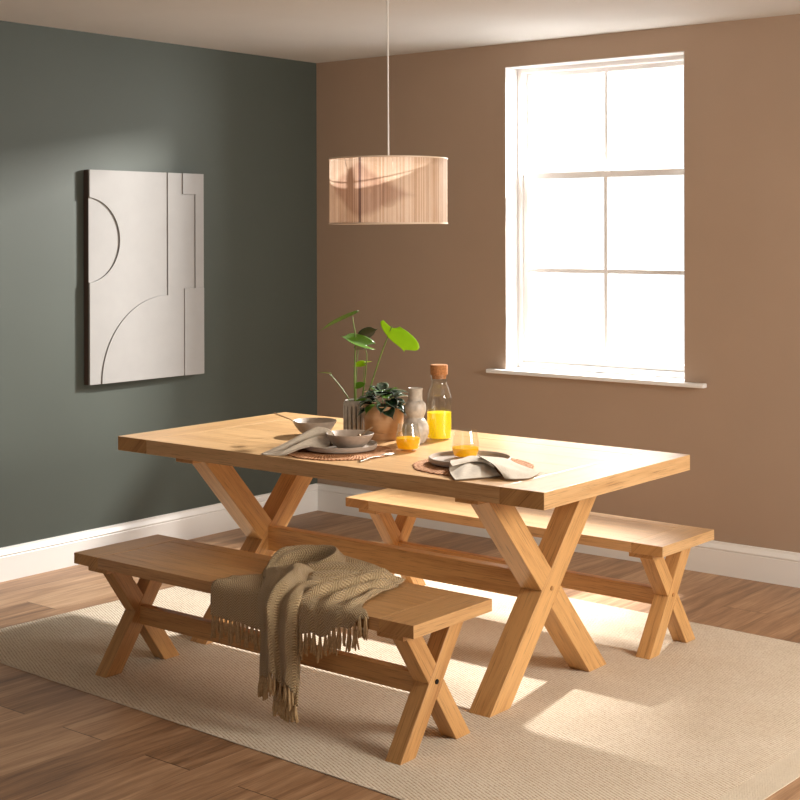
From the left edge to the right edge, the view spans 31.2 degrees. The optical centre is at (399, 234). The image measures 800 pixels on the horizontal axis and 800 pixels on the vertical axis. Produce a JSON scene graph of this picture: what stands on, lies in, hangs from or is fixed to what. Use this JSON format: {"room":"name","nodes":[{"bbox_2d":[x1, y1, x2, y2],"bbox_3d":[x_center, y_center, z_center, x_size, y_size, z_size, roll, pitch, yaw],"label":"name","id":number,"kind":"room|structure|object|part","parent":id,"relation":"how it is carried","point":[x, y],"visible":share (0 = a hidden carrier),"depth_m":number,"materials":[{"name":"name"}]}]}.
{"room":"dining room","nodes":[
{"label":"dining room","id":0,"kind":"room"},
{"bbox_2d":[0,20,316,547],"bbox_3d":[-2.852,0.301,5.296,0.250,2.510,7.900,0,0,39],"label":"wall","id":1,"kind":"structure","parent":0,"point":[72,102],"depth_m":7.04,"materials":[{"name":"green paint"}]},
{"bbox_2d":[84,169,203,384],"bbox_3d":[-1.246,0.202,7.046,0.056,1.017,0.725,0,0,39],"label":"relief","id":2,"kind":"object","parent":1,"relation":"attached to","point":[144,231],"visible":1,"depth_m":7.00,"materials":[{"name":"white"}]},
{"bbox_3d":[-1.412,0.027,6.831,0.003,0.402,0.184,0,0,39],"label":"relief panel","id":3,"kind":"part","parent":2,"relation":"part of","materials":[{"name":"white paint"}]},
{"bbox_3d":[-1.314,0.202,6.946,0.011,1.017,0.485,0,0,39],"label":"relief panel","id":4,"kind":"part","parent":2,"relation":"part of","materials":[{"name":"white paint"}]},
{"bbox_3d":[-1.054,-0.018,7.260,0.024,0.579,0.142,0,0,39],"label":"relief panel","id":5,"kind":"part","parent":2,"relation":"part of","materials":[{"name":"white paint"}]},
{"bbox_3d":[-1.048,0.490,7.267,0.022,0.438,0.133,0,0,39],"label":"relief panel","id":6,"kind":"part","parent":2,"relation":"part of","materials":[{"name":"white paint"}]},
{"bbox_2d":[0,483,317,581],"bbox_3d":[-2.745,1.481,5.212,0.020,0.149,7.300,0,0,39],"label":"baseboard","id":7,"kind":"structure","parent":1,"relation":"attached to","point":[53,553],"depth_m":6.92,"materials":[{"name":"white paint"}]},
{"bbox_2d":[0,510,799,799],"bbox_3d":[-0.278,1.592,3.229,6.950,0.080,7.900,0,0,39],"label":"floor","id":8,"kind":"structure","parent":0,"point":[58,741],"depth_m":4.56,"materials":[{"name":"brown wood"}]},
{"bbox_2d":[0,574,799,799],"bbox_3d":[0.107,1.547,5.232,3.060,0.003,2.103,0,0,41],"label":"area rug","id":9,"kind":"object","parent":8,"relation":"on","point":[715,715],"visible":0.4,"depth_m":4.67,"materials":[{"name":"beige carpet"}]},
{"bbox_2d":[74,534,491,764],"bbox_3d":[-0.435,1.336,4.748,1.531,0.423,0.391,0,0,39],"label":"bench","id":10,"kind":"object","parent":9,"relation":"on","point":[405,613],"visible":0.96,"depth_m":4.56,"materials":[{"name":"brown wood"}]},
{"bbox_3d":[-0.950,1.365,5.146,0.059,0.367,0.321,0,0,39],"label":"leg","id":11,"kind":"part","parent":10,"relation":"part of","materials":[{"name":"brown wood"}]},
{"bbox_3d":[-0.538,1.144,4.620,1.271,0.038,0.061,0,0,39],"label":"rail","id":12,"kind":"part","parent":10,"relation":"part of","materials":[{"name":"brown wood"}]},
{"bbox_3d":[-0.435,1.143,4.748,1.269,0.036,0.267,0,0,39],"label":"panel","id":13,"kind":"part","parent":10,"relation":"part of","materials":[{"name":"brown wood"}]},
{"bbox_2d":[210,545,404,723],"bbox_3d":[-0.255,1.267,4.578,0.651,0.463,0.491,0,0,30],"label":"throw blanket","id":14,"kind":"object","parent":10,"relation":"on","point":[317,590],"visible":1,"depth_m":4.43,"materials":[{"name":"fabric"}]},
{"bbox_3d":[-0.332,1.143,4.877,1.271,0.038,0.061,0,0,39],"label":"rail","id":15,"kind":"part","parent":10,"relation":"part of","materials":[{"name":"brown wood"}]},
{"bbox_3d":[0.079,1.364,4.319,0.059,0.367,0.321,0,0,39],"label":"leg","id":16,"kind":"part","parent":10,"relation":"part of","materials":[{"name":"brown wood"}]},
{"bbox_2d":[118,412,689,717],"bbox_3d":[-0.034,1.163,5.308,1.961,0.767,0.939,0,0,39],"label":"dining table","id":17,"kind":"object","parent":9,"relation":"on","point":[572,475],"visible":0.9,"depth_m":5.00,"materials":[{"name":"brown wood"}]},
{"bbox_3d":[-0.539,1.201,5.716,0.086,0.691,0.729,0,0,39],"label":"leg","id":18,"kind":"part","parent":17,"relation":"part of","materials":[{"name":"brown wood"}]},
{"bbox_2d":[293,417,336,432],"bbox_3d":[-0.331,0.751,5.570,0.172,0.057,0.172,0,0,39],"label":"bowl","id":19,"kind":"object","parent":17,"relation":"on","point":[303,425],"visible":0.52,"depth_m":5.53,"materials":[{"name":"grey ceramic"}]},
{"bbox_2d":[274,412,295,421],"bbox_3d":[-0.408,0.729,5.568,0.163,0.075,0.039,0,0,-2],"label":"spoon","id":20,"kind":"object","parent":19,"relation":"in","point":[274,412],"visible":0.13,"depth_m":5.57,"materials":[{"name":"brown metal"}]},
{"bbox_3d":[-0.292,0.807,4.988,1.631,0.054,0.119,0,0,39],"label":"rail","id":21,"kind":"part","parent":17,"relation":"part of","materials":[{"name":"brown wood"}]},
{"bbox_2d":[287,445,393,460],"bbox_3d":[-0.215,0.777,5.133,0.396,0.006,0.394,0,0,39],"label":"placemat","id":22,"kind":"object","parent":17,"relation":"on","point":[302,453],"visible":0.45,"depth_m":5.04,"materials":[{"name":"wicker"}]},
{"bbox_2d":[261,427,333,455],"bbox_3d":[-0.340,0.737,5.144,0.176,0.086,0.301,0,0,42],"label":"napkin","id":23,"kind":"object","parent":22,"relation":"on","point":[314,437],"visible":0.91,"depth_m":5.12,"materials":[{"name":"fabric"}]},
{"bbox_2d":[304,440,376,452],"bbox_3d":[-0.215,0.763,5.172,0.267,0.022,0.267,0,0,39],"label":"dinner plate","id":24,"kind":"object","parent":22,"relation":"on","point":[371,445],"visible":0.56,"depth_m":5.06,"materials":[{"name":"grey ceramic"}]},
{"bbox_2d":[326,430,373,447],"bbox_3d":[-0.179,0.738,5.135,0.173,0.055,0.173,0,0,39],"label":"bowl","id":25,"kind":"object","parent":24,"relation":"on","point":[341,438],"visible":0.97,"depth_m":5.08,"materials":[{"name":"grey ceramic"}]},
{"bbox_2d":[357,452,393,461],"bbox_3d":[-0.084,0.774,4.991,0.024,0.007,0.219,0,0,32],"label":"fork","id":26,"kind":"object","parent":22,"relation":"on","point":[389,452],"visible":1,"depth_m":4.98,"materials":[{"name":"silver metal"}]},
{"bbox_3d":[-0.102,0.774,4.961,0.012,0.007,0.149,0,0,32],"label":"handle","id":27,"kind":"part","parent":26,"relation":"part of","materials":[{"name":"silver metal"}]},
{"bbox_2d":[318,310,418,429],"bbox_3d":[-0.122,0.536,5.577,0.396,0.485,0.145,0,0,1],"label":"potted plant","id":28,"kind":"object","parent":17,"relation":"on","point":[399,336],"visible":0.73,"depth_m":5.54,"materials":[{"name":"green plant"}]},
{"bbox_3d":[-0.225,0.608,5.564,0.098,0.135,0.009,0,0,8],"label":"stem","id":29,"kind":"part","parent":28,"relation":"part of","materials":[{"name":"green plant"}]},
{"bbox_3d":[-0.173,0.711,5.567,0.094,0.136,0.094,0,0,39],"label":"ribbed pot","id":30,"kind":"part","parent":28,"relation":"part of","materials":[{"name":"ceramic"}]},
{"bbox_3d":[-0.177,0.495,5.568,0.015,0.350,0.008,0,0,16],"label":"stem","id":31,"kind":"part","parent":28,"relation":"part of","materials":[{"name":"green plant"}]},
{"bbox_3d":[-0.166,0.538,5.596,0.020,0.273,0.059,0,0,26],"label":"stem","id":32,"kind":"part","parent":28,"relation":"part of","materials":[{"name":"green plant"}]},
{"bbox_3d":[-0.141,0.557,5.572,0.035,0.234,0.020,0,0,39],"label":"stem","id":33,"kind":"part","parent":28,"relation":"part of","materials":[{"name":"green plant"}]},
{"bbox_3d":[-0.090,0.515,5.548,0.123,0.321,0.015,0,0,6],"label":"stem","id":34,"kind":"part","parent":28,"relation":"part of","materials":[{"name":"green plant"}]},
{"bbox_2d":[357,382,407,440],"bbox_3d":[-0.064,0.675,5.479,0.216,0.207,0.230,0,0,39],"label":"potted plant","id":35,"kind":"object","parent":17,"relation":"on","point":[386,418],"visible":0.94,"depth_m":5.42,"materials":[{"name":"green plant"}]},
{"bbox_3d":[-0.062,0.715,5.478,0.150,0.128,0.150,0,0,39],"label":"clay pot","id":36,"kind":"part","parent":35,"relation":"part of","materials":[{"name":"orange ceramic"}]},
{"bbox_3d":[-0.035,0.805,5.308,1.629,0.052,0.699,0,0,39],"label":"panel","id":37,"kind":"part","parent":17,"relation":"part of","materials":[{"name":"brown wood"}]},
{"bbox_2d":[396,436,419,449],"bbox_3d":[0.029,0.730,5.174,0.091,0.098,0.091,0,0,39],"label":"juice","id":38,"kind":"object","parent":17,"relation":"on","point":[403,442],"visible":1,"depth_m":5.14,"materials":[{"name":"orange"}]},
{"bbox_2d":[402,387,428,443],"bbox_3d":[0.058,0.676,5.366,0.101,0.204,0.101,0,0,39],"label":"bud vase","id":39,"kind":"object","parent":17,"relation":"on","point":[415,424],"visible":0.93,"depth_m":5.34,"materials":[{"name":"ceramic"}]},
{"bbox_2d":[427,364,450,438],"bbox_3d":[0.149,0.637,5.456,0.096,0.283,0.096,0,0,39],"label":"carafe","id":40,"kind":"object","parent":17,"relation":"on","point":[439,422],"visible":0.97,"depth_m":5.42,"materials":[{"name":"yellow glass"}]},
{"bbox_3d":[0.222,0.805,5.627,1.631,0.054,0.119,0,0,39],"label":"rail","id":41,"kind":"part","parent":17,"relation":"part of","materials":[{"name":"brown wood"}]},
{"bbox_2d":[412,458,533,475],"bbox_3d":[0.246,0.776,4.814,0.413,0.006,0.411,0,0,-1],"label":"placemat","id":42,"kind":"object","parent":17,"relation":"on","point":[425,465],"visible":0.17,"depth_m":4.77,"materials":[{"name":"wicker"}]},
{"bbox_2d":[428,450,510,466],"bbox_3d":[0.236,0.762,4.851,0.280,0.022,0.280,0,0,39],"label":"dinner plate","id":43,"kind":"object","parent":42,"relation":"on","point":[443,459],"visible":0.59,"depth_m":4.92,"materials":[{"name":"grey ceramic"}]},
{"bbox_2d":[452,445,478,456],"bbox_3d":[0.225,0.717,4.914,0.096,0.097,0.096,0,0,39],"label":"orange juice","id":44,"kind":"object","parent":43,"relation":"on","point":[460,450],"visible":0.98,"depth_m":4.88,"materials":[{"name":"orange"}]},
{"bbox_2d":[449,456,540,479],"bbox_3d":[0.305,0.753,4.661,0.299,0.048,0.286,0,0,-8],"label":"napkin","id":45,"kind":"object","parent":17,"relation":"on","point":[469,467],"visible":1,"depth_m":4.63,"materials":[{"name":"fabric"}]},
{"bbox_3d":[0.482,1.200,4.895,0.086,0.691,0.729,0,0,39],"label":"leg","id":46,"kind":"part","parent":17,"relation":"part of","materials":[{"name":"brown wood"}]},
{"bbox_2d":[346,488,713,659],"bbox_3d":[0.480,1.333,5.784,1.531,0.423,0.391,0,0,40],"label":"bench","id":47,"kind":"object","parent":9,"relation":"on","point":[650,541],"visible":0.77,"depth_m":5.47,"materials":[{"name":"brown wood"}]},
{"bbox_3d":[-0.027,1.362,6.192,0.059,0.367,0.321,0,0,40],"label":"leg","id":48,"kind":"part","parent":47,"relation":"part of","materials":[{"name":"brown wood"}]},
{"bbox_3d":[0.374,1.141,5.657,1.271,0.038,0.061,0,0,40],"label":"rail","id":49,"kind":"part","parent":47,"relation":"part of","materials":[{"name":"brown wood"}]},
{"bbox_3d":[0.480,1.140,5.784,1.269,0.036,0.266,0,0,40],"label":"panel","id":50,"kind":"part","parent":47,"relation":"part of","materials":[{"name":"brown wood"}]},
{"bbox_3d":[0.586,1.140,5.910,1.271,0.038,0.061,0,0,40],"label":"rail","id":51,"kind":"part","parent":47,"relation":"part of","materials":[{"name":"brown wood"}]},
{"bbox_3d":[0.985,1.361,5.345,0.059,0.367,0.321,0,0,40],"label":"leg","id":52,"kind":"part","parent":47,"relation":"part of","materials":[{"name":"brown wood"}]},
{"bbox_2d":[0,0,799,62],"bbox_3d":[-0.284,-1.018,3.226,6.950,0.120,7.900,0,0,39],"label":"ceiling","id":53,"kind":"structure","parent":0,"point":[313,31],"depth_m":6.40,"materials":[{"name":"paint"}]},
{"bbox_2d":[329,0,447,223],"bbox_3d":[-0.043,-0.499,5.311,0.441,0.922,0.441,0,0,39],"label":"pendant lamp","id":54,"kind":"object","parent":53,"relation":"hanging from","point":[385,190],"visible":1,"depth_m":5.13,"materials":[{"name":"beige"}]},
{"bbox_3d":[-0.045,-0.615,5.311,0.008,0.652,0.006,0,0,39],"label":"cord","id":55,"kind":"part","parent":54,"relation":"part of","materials":[{"name":"white plastic"}]},
{"bbox_3d":[-0.043,-0.160,5.311,0.437,0.235,0.437,0,0,39],"label":"lamp shade","id":56,"kind":"part","parent":54,"relation":"part of","materials":[{"name":"beige fabric"}]},
{"bbox_2d":[316,14,799,552],"bbox_3d":[2.069,0.289,6.150,6.350,2.510,0.200,0,0,39],"label":"wall","id":57,"kind":"structure","parent":0,"point":[442,284],"depth_m":6.83,"materials":[{"name":"brown paint"}]},
{"bbox_2d":[317,483,799,587],"bbox_3d":[2.003,1.470,6.065,6.350,0.149,0.020,0,0,39],"label":"baseboard","id":58,"kind":"structure","parent":57,"relation":"attached to","point":[780,567],"depth_m":6.52,"materials":[{"name":"white paint"}]},
{"bbox_2d":[486,51,706,387],"bbox_3d":[0.981,-0.075,6.999,1.212,1.554,0.240,0,0,39],"label":"window","id":59,"kind":"structure","parent":57,"relation":"in","point":[520,173],"depth_m":7.23,"materials":[{"name":"white paint"}]},
{"bbox_3d":[0.955,0.691,6.965,1.212,0.022,0.152,0,0,39],"label":"sill","id":60,"kind":"part","parent":59,"relation":"part of","materials":[{"name":"white paint"}]},
{"bbox_3d":[1.010,0.170,7.048,0.947,0.966,0.028,0,0,39],"label":"sash","id":61,"kind":"part","parent":59,"relation":"part of","materials":[{"name":"white glass"}]},
{"bbox_3d":[1.031,-0.554,7.075,0.947,0.538,0.028,0,0,39],"label":"sash","id":62,"kind":"part","parent":59,"relation":"part of","materials":[{"name":"white glass"}]}
]}

